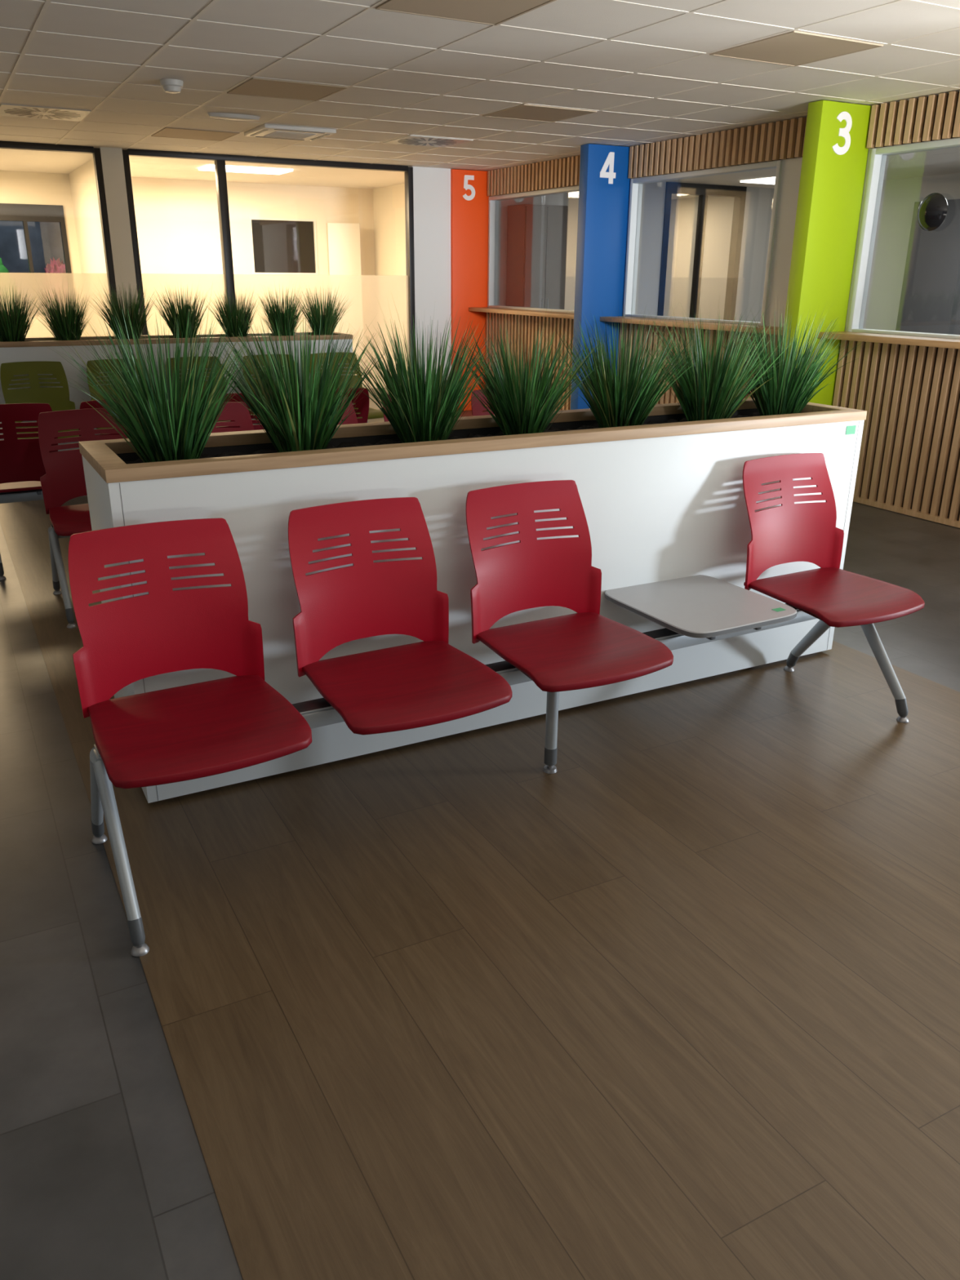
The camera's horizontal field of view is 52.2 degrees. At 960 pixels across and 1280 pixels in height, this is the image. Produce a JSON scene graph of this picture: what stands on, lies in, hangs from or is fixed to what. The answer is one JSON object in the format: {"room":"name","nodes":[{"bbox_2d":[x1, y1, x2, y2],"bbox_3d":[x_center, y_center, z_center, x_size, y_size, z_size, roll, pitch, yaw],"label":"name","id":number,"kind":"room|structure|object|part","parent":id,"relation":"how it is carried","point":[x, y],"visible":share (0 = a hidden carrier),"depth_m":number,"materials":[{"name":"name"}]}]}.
{"room":"waiting room","nodes":[
{"label":"waiting room","id":0,"kind":"room"},
{"bbox_2d":[0,220,64,308],"bbox_3d":[-7.450,-6.403,15.522,10.000,4.000,0.200,-10,23,-26],"label":"wall","id":1,"kind":"structure","parent":0,"point":[45,237],"depth_m":15.65,"materials":[{"name":"grey paint"}]},
{"bbox_2d":[68,159,114,336],"bbox_3d":[-4.064,-3.771,10.647,0.080,2.540,2.880,-10,23,-26],"label":"wall","id":2,"kind":"structure","parent":0,"point":[82,181],"depth_m":10.81,"materials":[{"name":"white paint"}]},
{"bbox_2d":[0,170,377,385],"bbox_3d":[-3.489,-4.467,12.520,13.700,2.540,0.100,-10,23,-26],"label":"wall","id":3,"kind":"structure","parent":0,"point":[177,220],"depth_m":12.34,"materials":[{"name":"white paint"}]},
{"bbox_2d":[0,203,75,314],"bbox_3d":[-5.262,-4.448,11.487,0.850,1.200,0.100,-10,23,-26],"label":"window","id":4,"kind":"structure","parent":3,"relation":"in","point":[24,213],"depth_m":11.40,"materials":[{"name":"black metal"}]},
{"bbox_2d":[248,217,318,275],"bbox_3d":[-2.561,-5.124,12.784,0.880,0.680,0.090,-10,23,-26],"label":"window","id":5,"kind":"structure","parent":3,"relation":"in","point":[279,246],"depth_m":12.77,"materials":[{"name":"white glass"}]},
{"bbox_2d":[327,222,364,386],"bbox_3d":[-1.800,-4.501,13.249,0.420,2.080,0.040,-1,21,-4],"label":"door","id":6,"kind":"structure","parent":3,"relation":"in","point":[344,238],"depth_m":13.10,"materials":[{"name":"white plastic"}]},
{"bbox_2d":[373,182,408,386],"bbox_3d":[-0.714,-4.374,12.336,0.100,2.540,2.880,-10,23,-26],"label":"wall","id":7,"kind":"structure","parent":0,"point":[388,202],"depth_m":12.95,"materials":[{"name":"white paint"}]},
{"bbox_2d":[99,146,774,379],"bbox_3d":[-2.122,-3.525,10.032,13.600,2.540,0.120,-10,23,-26],"label":"wall","id":8,"kind":"structure","parent":0,"point":[431,185],"depth_m":10.95,"materials":[{"name":"white paint"}]},
{"bbox_2d":[0,141,117,335],"bbox_3d":[-4.731,-3.051,8.706,2.870,2.540,0.100,-10,23,-26],"label":"window","id":9,"kind":"structure","parent":8,"relation":"in","point":[3,144],"depth_m":8.94,"materials":[{"name":"black metal"}]},
{"bbox_2d":[122,148,415,410],"bbox_3d":[-2.015,-3.540,10.075,2.910,2.540,0.100,-10,23,-26],"label":"window","id":10,"kind":"structure","parent":8,"relation":"in","point":[220,160],"depth_m":9.62,"materials":[{"name":"black metal"}]},
{"bbox_2d":[657,182,746,319],"bbox_3d":[2.749,-4.402,12.488,1.250,2.540,0.120,-10,23,-26],"label":"door frame","id":11,"kind":"structure","parent":8,"relation":"in","point":[739,193],"depth_m":12.26,"materials":[{"name":"black metal"}]},
{"bbox_2d":[450,168,488,410],"bbox_3d":[-0.131,-3.876,11.020,0.456,2.531,0.132,-10,23,-26],"label":"pillar","id":12,"kind":"structure","parent":0,"point":[469,197],"depth_m":10.82,"materials":[{"name":"orange paint"}]},
{"bbox_2d":[0,385,959,1279],"bbox_3d":[-0.228,-1.178,7.566,14.000,0.102,20.000,-10,23,-26],"label":"floor","id":13,"kind":"structure","parent":0,"point":[679,999],"depth_m":2.20,"materials":[{"name":"brown wood"}]},
{"bbox_2d":[0,332,352,451],"bbox_3d":[-2.426,-1.927,7.932,2.817,1.008,0.513,-10,23,-26],"label":"planter box","id":14,"kind":"object","parent":13,"relation":"on","point":[31,349],"visible":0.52,"depth_m":7.36,"materials":[{"name":"white laminate"}]},
{"bbox_2d":[0,281,45,342],"bbox_3d":[-3.441,-2.413,7.193,0.618,0.535,0.559,12,23,28],"label":"grass plant","id":15,"kind":"object","parent":14,"relation":"on","point":[14,326],"visible":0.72,"depth_m":7.19,"materials":[{"name":"green plant"}]},
{"bbox_2d":[21,277,94,340],"bbox_3d":[-3.139,-2.482,7.386,0.594,0.535,0.600,-15,25,-35],"label":"grass plant","id":16,"kind":"object","parent":14,"relation":"on","point":[60,328],"visible":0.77,"depth_m":7.35,"materials":[{"name":"green plant"}]},
{"bbox_2d":[87,276,159,339],"bbox_3d":[-2.740,-2.552,7.559,0.612,0.551,0.610,-18,27,-40],"label":"grass plant","id":17,"kind":"object","parent":14,"relation":"on","point":[135,313],"visible":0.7,"depth_m":7.53,"materials":[{"name":"green plant"}]},
{"bbox_2d":[149,275,221,337],"bbox_3d":[-2.354,-2.616,7.772,0.577,0.528,0.627,5,21,11],"label":"grass plant","id":18,"kind":"object","parent":14,"relation":"on","point":[180,321],"visible":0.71,"depth_m":7.73,"materials":[{"name":"green plant"}]},
{"bbox_2d":[205,283,262,337],"bbox_3d":[-2.011,-2.681,7.974,0.593,0.514,0.537,18,27,39],"label":"grass plant","id":19,"kind":"object","parent":14,"relation":"on","point":[237,320],"visible":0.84,"depth_m":7.92,"materials":[{"name":"green plant"}]},
{"bbox_2d":[248,278,315,336],"bbox_3d":[-1.632,-2.748,8.114,0.606,0.546,0.613,-9,22,-23],"label":"grass plant","id":20,"kind":"object","parent":14,"relation":"on","point":[292,317],"visible":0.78,"depth_m":8.09,"materials":[{"name":"green plant"}]},
{"bbox_2d":[294,282,354,334],"bbox_3d":[-1.330,-2.801,8.296,0.583,0.524,0.580,-11,23,-28],"label":"grass plant","id":21,"kind":"object","parent":14,"relation":"on","point":[317,316],"visible":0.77,"depth_m":8.25,"materials":[{"name":"green plant"}]},
{"bbox_2d":[0,352,383,439],"bbox_3d":[-2.088,-1.677,7.457,2.780,0.879,0.590,-10,23,-26],"label":"seating","id":22,"kind":"object","parent":13,"relation":"on","point":[58,397],"visible":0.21,"depth_m":7.12,"materials":[{"name":"green plastic"}]},
{"bbox_3d":[-3.196,-1.766,7.071,0.486,0.460,0.120,-10,23,-26],"label":"backrest","id":23,"kind":"part","parent":22,"relation":"part of","materials":[{"name":"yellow plastic"}]},
{"bbox_3d":[-3.075,-1.473,6.936,0.484,0.046,0.465,-10,23,-26],"label":"seat","id":24,"kind":"part","parent":22,"relation":"part of","materials":[{"name":"yellow plastic"}]},
{"bbox_3d":[-2.687,-1.857,7.328,0.486,0.460,0.120,-10,23,-26],"label":"backrest","id":25,"kind":"part","parent":22,"relation":"part of","materials":[{"name":"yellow plastic"}]},
{"bbox_3d":[-2.187,-1.947,7.580,0.486,0.460,0.120,-10,23,-26],"label":"backrest","id":26,"kind":"part","parent":22,"relation":"part of","materials":[{"name":"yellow plastic"}]},
{"bbox_3d":[-2.066,-1.655,7.445,0.484,0.046,0.465,-10,23,-26],"label":"seat","id":27,"kind":"part","parent":22,"relation":"part of","materials":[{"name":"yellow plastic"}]},
{"bbox_3d":[-1.664,-2.042,7.844,0.486,0.460,0.120,-10,23,-26],"label":"backrest","id":28,"kind":"part","parent":22,"relation":"part of","materials":[{"name":"yellow plastic"}]},
{"bbox_3d":[-1.185,-2.128,8.085,0.486,0.460,0.120,-10,23,-26],"label":"backrest","id":29,"kind":"part","parent":22,"relation":"part of","materials":[{"name":"yellow plastic"}]},
{"bbox_3d":[-1.065,-1.835,7.950,0.484,0.046,0.465,-10,23,-26],"label":"seat","id":30,"kind":"part","parent":22,"relation":"part of","materials":[{"name":"yellow plastic"}]},
{"bbox_2d":[0,386,457,580],"bbox_3d":[-1.453,-1.017,5.708,2.780,0.879,0.590,-10,23,-26],"label":"seating","id":31,"kind":"object","parent":13,"relation":"on","point":[22,468],"visible":0.1,"depth_m":4.98,"materials":[{"name":"red plastic"}]},
{"bbox_3d":[-2.477,-0.829,5.226,0.484,0.046,0.465,-10,23,-26],"label":"seat","id":32,"kind":"part","parent":31,"relation":"part of","materials":[{"name":"red plastic"}]},
{"bbox_3d":[-2.353,-0.959,4.933,0.486,0.460,0.120,-10,23,-26],"label":"backrest","id":33,"kind":"part","parent":31,"relation":"part of","materials":[{"name":"red plastic"}]},
{"bbox_3d":[-1.874,-1.045,5.175,0.486,0.460,0.120,-10,23,-26],"label":"backrest","id":34,"kind":"part","parent":31,"relation":"part of","materials":[{"name":"red plastic"}]},
{"bbox_3d":[-1.351,-1.139,5.438,0.486,0.460,0.120,-10,23,-26],"label":"backrest","id":35,"kind":"part","parent":31,"relation":"part of","materials":[{"name":"red plastic"}]},
{"bbox_3d":[-0.852,-1.229,5.690,0.486,0.460,0.120,-10,23,-26],"label":"backrest","id":36,"kind":"part","parent":31,"relation":"part of","materials":[{"name":"red plastic"}]},
{"bbox_2d":[38,389,493,628],"bbox_3d":[-0.747,-0.774,5.074,2.780,0.879,0.590,-10,23,-26],"label":"seating","id":37,"kind":"object","parent":13,"relation":"on","point":[64,481],"visible":0.17,"depth_m":4.63,"materials":[{"name":"red plastic"}]},
{"bbox_3d":[-2.023,-0.399,4.659,0.034,0.325,0.258,-10,23,-26],"label":"leg","id":38,"kind":"part","parent":37,"relation":"part of","materials":[{"name":"silver metal"}]},
{"bbox_3d":[-1.896,-0.315,4.437,0.034,0.327,0.286,-10,23,-26],"label":"leg","id":39,"kind":"part","parent":37,"relation":"part of","materials":[{"name":"silver metal"}]},
{"bbox_3d":[-1.734,-0.570,4.553,0.484,0.046,0.465,-10,23,-26],"label":"seat","id":40,"kind":"part","parent":37,"relation":"part of","materials":[{"name":"red plastic"}]},
{"bbox_3d":[-1.855,-0.863,4.688,0.486,0.460,0.120,-10,23,-26],"label":"backrest","id":41,"kind":"part","parent":37,"relation":"part of","materials":[{"name":"red plastic"}]},
{"bbox_3d":[-1.345,-0.955,4.945,0.486,0.460,0.120,-10,23,-26],"label":"backrest","id":42,"kind":"part","parent":37,"relation":"part of","materials":[{"name":"red plastic"}]},
{"bbox_3d":[-0.845,-1.044,5.197,0.486,0.460,0.120,-10,23,-26],"label":"backrest","id":43,"kind":"part","parent":37,"relation":"part of","materials":[{"name":"red plastic"}]},
{"bbox_3d":[-0.322,-1.139,5.461,0.486,0.460,0.120,-10,23,-26],"label":"backrest","id":44,"kind":"part","parent":37,"relation":"part of","materials":[{"name":"red plastic"}]},
{"bbox_3d":[0.156,-1.225,5.702,0.486,0.460,0.120,-10,23,-26],"label":"backrest","id":45,"kind":"part","parent":37,"relation":"part of","materials":[{"name":"red plastic"}]},
{"bbox_2d":[78,397,866,803],"bbox_3d":[0.138,-0.275,3.572,2.817,1.008,0.513,-10,23,-26],"label":"planter box","id":46,"kind":"object","parent":13,"relation":"on","point":[662,498],"visible":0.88,"depth_m":3.23,"materials":[{"name":"white laminate"}]},
{"bbox_2d":[40,288,264,462],"bbox_3d":[-0.910,-0.753,2.828,0.695,0.525,0.698,3,21,7],"label":"grass plant","id":47,"kind":"object","parent":46,"relation":"on","point":[168,422],"visible":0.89,"depth_m":2.79,"materials":[{"name":"green plant"}]},
{"bbox_2d":[203,297,408,452],"bbox_3d":[-0.560,-0.815,3.031,0.658,0.504,0.715,3,21,7],"label":"grass plant","id":48,"kind":"object","parent":46,"relation":"on","point":[307,416],"visible":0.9,"depth_m":2.98,"materials":[{"name":"green plant"}]},
{"bbox_2d":[327,295,504,443],"bbox_3d":[-0.199,-0.889,3.243,0.626,0.501,0.691,-6,21,-16],"label":"grass plant","id":49,"kind":"object","parent":46,"relation":"on","point":[421,409],"visible":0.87,"depth_m":3.18,"materials":[{"name":"green plant"}]},
{"bbox_2d":[446,303,607,435],"bbox_3d":[0.150,-0.929,3.378,0.646,0.486,0.653,17,26,37],"label":"grass plant","id":50,"kind":"object","parent":46,"relation":"on","point":[528,406],"visible":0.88,"depth_m":3.35,"materials":[{"name":"green plant"}]},
{"bbox_2d":[534,295,708,427],"bbox_3d":[0.532,-0.994,3.560,0.644,0.486,0.646,-8,22,-20],"label":"grass plant","id":51,"kind":"object","parent":46,"relation":"on","point":[620,401],"visible":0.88,"depth_m":3.53,"materials":[{"name":"green plant"}]},
{"bbox_2d":[642,296,799,421],"bbox_3d":[0.889,-1.074,3.771,0.646,0.494,0.702,-8,22,-21],"label":"grass plant","id":52,"kind":"object","parent":46,"relation":"on","point":[705,391],"visible":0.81,"depth_m":3.72,"materials":[{"name":"green plant"}]},
{"bbox_2d":[708,297,863,416],"bbox_3d":[1.190,-1.134,3.936,0.685,0.496,0.620,18,27,39],"label":"grass plant","id":53,"kind":"object","parent":46,"relation":"on","point":[790,388],"visible":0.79,"depth_m":3.87,"materials":[{"name":"green plant"}]},
{"bbox_2d":[67,453,924,956],"bbox_3d":[0.246,-0.003,3.035,2.780,0.879,0.663,-11,23,-27],"label":"seating","id":54,"kind":"object","parent":13,"relation":"on","point":[200,730],"visible":1,"depth_m":2.82,"materials":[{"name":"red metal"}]},
{"bbox_3d":[-1.001,0.392,2.566,0.034,0.325,0.258,-11,23,-27],"label":"leg","id":55,"kind":"part","parent":54,"relation":"part of","materials":[{"name":"silver metal"}]},
{"bbox_3d":[-0.869,0.476,2.346,0.034,0.327,0.286,-11,23,-27],"label":"leg","id":56,"kind":"part","parent":54,"relation":"part of","materials":[{"name":"silver metal"}]},
{"bbox_3d":[-0.837,-0.072,2.598,0.486,0.460,0.120,-11,23,-27],"label":"backrest","id":57,"kind":"part","parent":54,"relation":"part of","materials":[{"name":"red plastic"}]},
{"bbox_3d":[-0.711,0.219,2.465,0.484,0.046,0.465,-11,23,-27],"label":"seat","id":58,"kind":"part","parent":54,"relation":"part of","materials":[{"name":"red plastic"}]},
{"bbox_3d":[-0.333,-0.168,2.865,0.486,0.460,0.120,-11,23,-27],"label":"backrest","id":59,"kind":"part","parent":54,"relation":"part of","materials":[{"name":"red plastic"}]},
{"bbox_3d":[-0.207,0.124,2.732,0.484,0.046,0.465,-11,23,-27],"label":"seat","id":60,"kind":"part","parent":54,"relation":"part of","materials":[{"name":"red plastic"}]},
{"bbox_3d":[0.161,-0.262,3.127,0.486,0.460,0.120,-11,23,-27],"label":"backrest","id":61,"kind":"part","parent":54,"relation":"part of","materials":[{"name":"red plastic"}]},
{"bbox_3d":[0.228,0.208,3.079,0.038,0.287,0.038,-11,23,-27],"label":"leg","id":62,"kind":"part","parent":54,"relation":"part of","materials":[{"name":"silver metal"}]},
{"bbox_3d":[0.287,0.030,2.994,0.484,0.046,0.465,-11,23,-27],"label":"seat","id":63,"kind":"part","parent":54,"relation":"part of","materials":[{"name":"red plastic"}]},
{"bbox_3d":[1.151,-0.449,3.651,0.486,0.460,0.120,-11,23,-27],"label":"backrest","id":64,"kind":"part","parent":54,"relation":"part of","materials":[{"name":"red plastic"}]},
{"bbox_3d":[1.320,-0.048,3.795,0.034,0.325,0.258,-11,23,-27],"label":"leg","id":65,"kind":"part","parent":54,"relation":"part of","materials":[{"name":"silver metal"}]},
{"bbox_3d":[1.277,-0.158,3.518,0.484,0.046,0.465,-11,23,-27],"label":"seat","id":66,"kind":"part","parent":54,"relation":"part of","materials":[{"name":"red plastic"}]},
{"bbox_3d":[1.452,0.035,3.576,0.034,0.327,0.286,-11,23,-27],"label":"leg","id":67,"kind":"part","parent":54,"relation":"part of","materials":[{"name":"silver metal"}]},
{"bbox_2d":[506,204,568,309],"bbox_3d":[0.634,-3.750,11.179,0.550,2.197,0.410,-10,23,-26],"label":"tall cabinet","id":68,"kind":"object","parent":13,"relation":"on","point":[537,234],"visible":0.54,"depth_m":10.83,"materials":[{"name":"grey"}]},
{"bbox_3d":[0.603,-3.689,10.961,0.261,2.120,0.017,-10,23,-26],"label":"cabinet door","id":69,"kind":"part","parent":68,"relation":"part of","materials":[{"name":"grey"}]},
{"bbox_3d":[0.840,-3.731,11.080,0.261,2.120,0.017,-10,23,-26],"label":"cabinet door","id":70,"kind":"part","parent":68,"relation":"part of","materials":[{"name":"grey"}]},
{"bbox_2d":[895,199,959,334],"bbox_3d":[5.038,-3.524,10.602,0.430,2.247,0.900,-10,23,-26],"label":"tall cabinet","id":71,"kind":"object","parent":13,"relation":"on","point":[930,301],"visible":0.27,"depth_m":10.44,"materials":[{"name":"grey"}]},
{"bbox_2d":[0,0,959,199],"bbox_3d":[0.500,-3.172,5.408,14.000,0.080,17.000,-10,23,-26],"label":"ceiling","id":72,"kind":"structure","parent":0,"point":[600,19],"depth_m":5.48,"materials":[{"name":"tile"}]},
{"bbox_2d":[0,103,91,121],"bbox_3d":[-3.088,-3.723,6.929,0.570,0.008,0.570,-10,23,-26],"label":"ceiling vent","id":73,"kind":"object","parent":72,"relation":"in","point":[6,109],"visible":1,"depth_m":6.89,"materials":[{"name":"white plastic"}]},
{"bbox_2d":[160,79,183,93],"bbox_3d":[-1.805,-3.242,5.748,0.132,0.061,0.132,-10,23,-26],"label":"smoke detector","id":74,"kind":"object","parent":72,"relation":"attached to","point":[170,86],"visible":1,"depth_m":5.71,"materials":[{"name":"white plastic"}]},
{"bbox_2d":[151,127,239,141],"bbox_3d":[-2.313,-4.101,7.957,0.576,0.007,0.576,-10,23,-26],"label":"ceiling light panel","id":75,"kind":"object","parent":72,"relation":"attached to","point":[170,132],"visible":1,"depth_m":7.94,"materials":[{"name":"beige"}]},
{"bbox_2d":[207,112,260,120],"bbox_3d":[-1.747,-3.716,6.972,0.385,0.029,0.122,-10,23,-26],"label":"recessed light","id":76,"kind":"object","parent":72,"relation":"in","point":[226,116],"visible":1,"depth_m":6.93,"materials":[{"name":"white plastic"}]},
{"bbox_2d":[198,164,293,174],"bbox_3d":[-2.541,-5.100,10.639,0.900,0.019,0.500,-10,23,-26],"label":"ceiling light panel","id":77,"kind":"object","parent":72,"relation":"attached to","point":[209,167],"visible":1,"depth_m":10.58,"materials":[{"name":"beige plastic"}]},
{"bbox_2d":[226,77,347,101],"bbox_3d":[-1.181,-3.352,5.979,0.576,0.007,0.576,-10,23,-26],"label":"ceiling light panel","id":78,"kind":"object","parent":72,"relation":"attached to","point":[255,86],"visible":1,"depth_m":5.96,"materials":[{"name":"beige"}]},
{"bbox_2d":[244,124,336,141],"bbox_3d":[-1.501,-3.997,7.734,0.570,0.033,0.570,-10,23,-26],"label":"air conditioning unit","id":79,"kind":"object","parent":72,"relation":"attached to","point":[265,131],"visible":1,"depth_m":7.62,"materials":[{"name":"white plastic"}]},
{"bbox_2d":[263,131,315,138],"bbox_3d":[-1.505,-3.987,7.745,0.320,0.005,0.336,-10,23,-26],"label":"grille","id":80,"kind":"object","parent":79,"relation":"attached to","point":[291,135],"depth_m":7.72,"materials":[{"name":"white metal"}]},
{"bbox_2d":[382,134,473,147],"bbox_3d":[-0.443,-4.199,8.263,0.570,0.008,0.570,-10,23,-26],"label":"ceiling vent","id":81,"kind":"object","parent":72,"relation":"in","point":[419,140],"visible":1,"depth_m":8.23,"materials":[{"name":"white plastic"}]},
{"bbox_2d":[375,0,555,25],"bbox_3d":[-0.048,-2.602,4.000,0.576,0.007,0.576,-10,23,-26],"label":"ceiling light panel","id":82,"kind":"object","parent":72,"relation":"attached to","point":[491,12],"visible":1,"depth_m":4.09,"materials":[{"name":"beige"}]},
{"bbox_2d":[0,0,959,170],"bbox_3d":[-0.778,-2.227,2.972,9.280,0.003,13.600,-10,23,-26],"label":"grid","id":83,"kind":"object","parent":72,"relation":"attached to","point":[47,2],"depth_m":5.50,"materials":[{"name":"white metal"}]},
{"bbox_2d":[482,103,596,122],"bbox_3d":[0.406,-3.638,6.779,0.576,0.007,0.576,-10,23,-26],"label":"ceiling light panel","id":84,"kind":"object","parent":72,"relation":"attached to","point":[522,112],"visible":1,"depth_m":6.76,"materials":[{"name":"beige plastic"}]},
{"bbox_2d":[740,177,775,184],"bbox_3d":[3.455,-5.325,11.378,0.600,0.019,0.600,-10,23,-26],"label":"ceiling light panel","id":85,"kind":"object","parent":72,"relation":"attached to","point":[771,180],"visible":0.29,"depth_m":11.37,"materials":[{"name":"beige plastic"}]},
{"bbox_2d":[709,31,883,66],"bbox_3d":[1.539,-2.888,4.800,0.576,0.007,0.576,-10,23,-26],"label":"ceiling light panel","id":86,"kind":"object","parent":72,"relation":"attached to","point":[793,48],"visible":1,"depth_m":4.78,"materials":[{"name":"beige plastic"}]},
{"bbox_2d":[570,143,631,409],"bbox_3d":[1.085,-3.071,8.897,0.456,2.531,0.132,-10,23,-26],"label":"pillar","id":87,"kind":"structure","parent":0,"point":[604,187],"depth_m":8.68,"materials":[{"name":"blue paint"}]},
{"bbox_2d":[491,90,959,331],"bbox_3d":[2.134,-2.579,7.599,0.080,2.540,8.500,-10,23,-26],"label":"wall","id":88,"kind":"structure","parent":0,"point":[791,168],"depth_m":7.17,"materials":[{"name":"white paint"}]},
{"bbox_2d":[468,306,573,319],"bbox_3d":[0.562,-3.352,10.057,0.259,0.039,2.440,-10,23,-26],"label":"wooden ledge","id":89,"kind":"object","parent":88,"relation":"attached to","point":[486,309],"visible":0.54,"depth_m":10.05,"materials":[{"name":"brown wood"}]},
{"bbox_2d":[485,312,573,411],"bbox_3d":[0.651,-2.836,10.304,0.047,1.096,2.440,-10,23,-26],"label":"slatted panel","id":90,"kind":"object","parent":88,"relation":"attached to","point":[499,319],"depth_m":10.40,"materials":[{"name":"brown wood"}]},
{"bbox_2d":[487,185,578,312],"bbox_3d":[0.576,-4.021,10.164,0.110,1.140,1.860,-10,23,-26],"label":"window","id":91,"kind":"structure","parent":88,"relation":"in","point":[493,202],"depth_m":10.79,"materials":[{"name":"white metal"}]},
{"bbox_2d":[487,155,580,196],"bbox_3d":[0.668,-4.576,9.654,0.043,0.249,2.440,-10,23,-26],"label":"panel","id":92,"kind":"object","parent":88,"relation":"attached to","point":[561,172],"visible":0.74,"depth_m":9.82,"materials":[{"name":"brown wood"}]},
{"bbox_2d":[600,315,783,335],"bbox_3d":[1.784,-2.543,7.922,0.259,0.039,2.480,-10,23,-26],"label":"wooden ledge","id":93,"kind":"object","parent":88,"relation":"attached to","point":[707,326],"visible":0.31,"depth_m":7.92,"materials":[{"name":"brown wood"}]},
{"bbox_2d":[617,322,782,404],"bbox_3d":[1.873,-2.027,8.168,0.047,1.096,2.480,-10,23,-26],"label":"slatted panel","id":94,"kind":"object","parent":88,"relation":"attached to","point":[668,398],"depth_m":8.50,"materials":[{"name":"brown wood"}]},
{"bbox_2d":[623,160,782,325],"bbox_3d":[1.786,-3.219,8.049,0.110,1.140,1.810,-10,23,-26],"label":"window","id":95,"kind":"structure","parent":88,"relation":"in","point":[635,196],"depth_m":8.27,"materials":[{"name":"white metal"}]},
{"bbox_2d":[628,116,807,178],"bbox_3d":[1.890,-3.767,7.519,0.043,0.249,2.480,-10,23,-26],"label":"panel","id":96,"kind":"object","parent":88,"relation":"attached to","point":[778,140],"visible":0.84,"depth_m":7.55,"materials":[{"name":"brown wood"}]},
{"bbox_2d":[817,331,959,349],"bbox_3d":[3.210,-1.599,5.432,0.259,0.039,3.300,-10,23,-26],"label":"wooden ledge","id":97,"kind":"object","parent":88,"relation":"attached to","point":[845,335],"visible":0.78,"depth_m":6.23,"materials":[{"name":"brown wood"}]},
{"bbox_2d":[832,339,959,528],"bbox_3d":[3.299,-1.084,5.679,0.047,1.096,3.300,-10,23,-26],"label":"slatted panel","id":98,"kind":"object","parent":88,"relation":"attached to","point":[908,464],"depth_m":6.50,"materials":[{"name":"brown wood"}]},
{"bbox_2d":[847,137,959,339],"bbox_3d":[3.039,-2.390,5.860,0.110,1.140,1.860,-10,23,-26],"label":"window","id":99,"kind":"structure","parent":88,"relation":"in","point":[878,156],"depth_m":6.53,"materials":[{"name":"white metal"}]},
{"bbox_2d":[916,192,947,231],"bbox_3d":[2.808,-2.670,6.119,0.060,0.220,0.220,-10,23,-26],"label":"convex mirror","id":100,"kind":"object","parent":99,"relation":"attached to","point":[932,211],"visible":1,"depth_m":6.09,"materials":[{"name":"black mirror"}]},
{"bbox_2d":[866,91,959,148],"bbox_3d":[3.315,-2.824,5.029,0.043,0.249,3.300,-10,23,-26],"label":"panel","id":101,"kind":"object","parent":88,"relation":"attached to","point":[931,117],"visible":1,"depth_m":6.08,"materials":[{"name":"brown wood"}]},
{"bbox_2d":[662,173,959,330],"bbox_3d":[5.244,-3.735,10.761,0.100,2.540,11.500,-10,23,-26],"label":"wall","id":102,"kind":"structure","parent":0,"point":[899,197],"depth_m":13.47,"materials":[{"name":"white paint"}]},
{"bbox_2d":[782,100,871,405],"bbox_3d":[2.317,-2.256,6.745,0.456,2.531,0.132,-10,23,-26],"label":"pillar","id":103,"kind":"structure","parent":0,"point":[835,154],"depth_m":6.49,"materials":[{"name":"green paint"}]},
{"bbox_3d":[-6.416,-3.769,14.413,10.000,0.100,5.250,-10,23,-26],"label":"floor","id":104,"kind":"structure","parent":0,"visible":0},
{"bbox_2d":[0,257,24,308],"bbox_3d":[-6.846,-4.412,13.467,1.211,1.869,1.087,-10,23,-26],"label":"hedge","id":105,"kind":"object","parent":104,"relation":"on","point":[6,280],"visible":0.28,"depth_m":13.28,"materials":[{"name":"green plant"}]},
{"bbox_2d":[40,257,69,308],"bbox_3d":[-6.143,-4.721,14.480,0.573,1.739,1.087,-10,23,-26],"label":"flowering shrub","id":106,"kind":"object","parent":104,"relation":"on","point":[55,271],"visible":0.21,"depth_m":14.03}
]}

